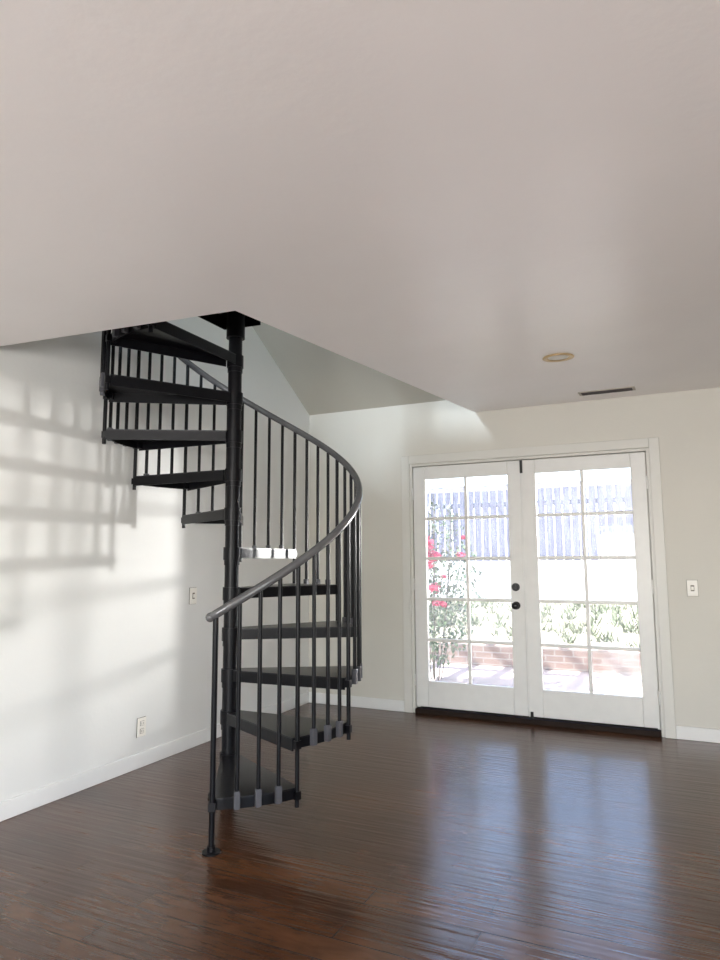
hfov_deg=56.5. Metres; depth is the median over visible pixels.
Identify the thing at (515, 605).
handle
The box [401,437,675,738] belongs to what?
trim
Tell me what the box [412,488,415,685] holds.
hinges
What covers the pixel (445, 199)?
ceiling
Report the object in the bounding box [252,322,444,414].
ceiling
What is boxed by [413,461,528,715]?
glazed door
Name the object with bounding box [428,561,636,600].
wall
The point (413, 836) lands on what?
floor
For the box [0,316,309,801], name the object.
wall
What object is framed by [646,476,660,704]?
hinges
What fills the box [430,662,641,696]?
floor
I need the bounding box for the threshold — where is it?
[415,706,661,736]
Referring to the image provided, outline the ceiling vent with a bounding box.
[578,386,635,395]
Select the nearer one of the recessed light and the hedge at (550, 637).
the recessed light
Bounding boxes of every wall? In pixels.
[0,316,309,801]
[309,387,719,728]
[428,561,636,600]
[429,641,640,675]
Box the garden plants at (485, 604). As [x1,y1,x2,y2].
[428,592,511,639]
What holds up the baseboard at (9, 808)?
attached to the wall at (100, 631)
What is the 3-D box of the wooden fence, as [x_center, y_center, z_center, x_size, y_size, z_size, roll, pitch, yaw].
[0.878,1.601,13.505,12.300,2.839,0.080,-4,-8,25]
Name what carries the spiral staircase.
on the floor at (413, 836)
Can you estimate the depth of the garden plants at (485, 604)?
10.17 m
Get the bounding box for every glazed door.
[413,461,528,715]
[522,452,659,728]
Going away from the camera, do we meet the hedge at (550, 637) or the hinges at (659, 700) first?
the hinges at (659, 700)
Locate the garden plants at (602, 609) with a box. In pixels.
[541,594,639,647]
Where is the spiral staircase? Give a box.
[99,311,362,856]
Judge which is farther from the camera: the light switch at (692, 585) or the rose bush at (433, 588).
the rose bush at (433, 588)
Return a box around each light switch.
[189,587,196,603]
[686,580,698,595]
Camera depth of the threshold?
5.33 m
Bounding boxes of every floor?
[0,703,719,959]
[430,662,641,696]
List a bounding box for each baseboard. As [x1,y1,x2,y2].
[0,692,308,821]
[309,692,719,742]
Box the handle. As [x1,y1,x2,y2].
[511,583,519,609]
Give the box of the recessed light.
[542,353,573,361]
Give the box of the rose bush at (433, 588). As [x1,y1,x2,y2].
[427,494,481,679]
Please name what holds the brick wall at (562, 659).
on the floor at (603, 683)
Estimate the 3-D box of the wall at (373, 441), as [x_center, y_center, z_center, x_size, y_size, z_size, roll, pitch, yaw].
[2.340,0.554,5.147,6.200,2.725,0.140,-4,-8,25]
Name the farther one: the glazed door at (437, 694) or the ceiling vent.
the glazed door at (437, 694)
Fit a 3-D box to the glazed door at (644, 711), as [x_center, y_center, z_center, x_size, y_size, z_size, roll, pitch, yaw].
[1.802,0.844,5.326,0.962,2.083,0.044,-4,-8,25]
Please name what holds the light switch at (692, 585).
attached to the wall at (373, 441)
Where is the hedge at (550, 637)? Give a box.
[429,597,639,647]
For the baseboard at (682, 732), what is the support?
attached to the wall at (373, 441)
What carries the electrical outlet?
attached to the wall at (100, 631)
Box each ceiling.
[0,0,719,411]
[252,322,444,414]
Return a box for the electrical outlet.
[136,716,145,737]
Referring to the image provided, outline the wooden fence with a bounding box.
[427,478,634,560]
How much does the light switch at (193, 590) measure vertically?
0.120 m
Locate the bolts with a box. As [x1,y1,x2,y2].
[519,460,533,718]

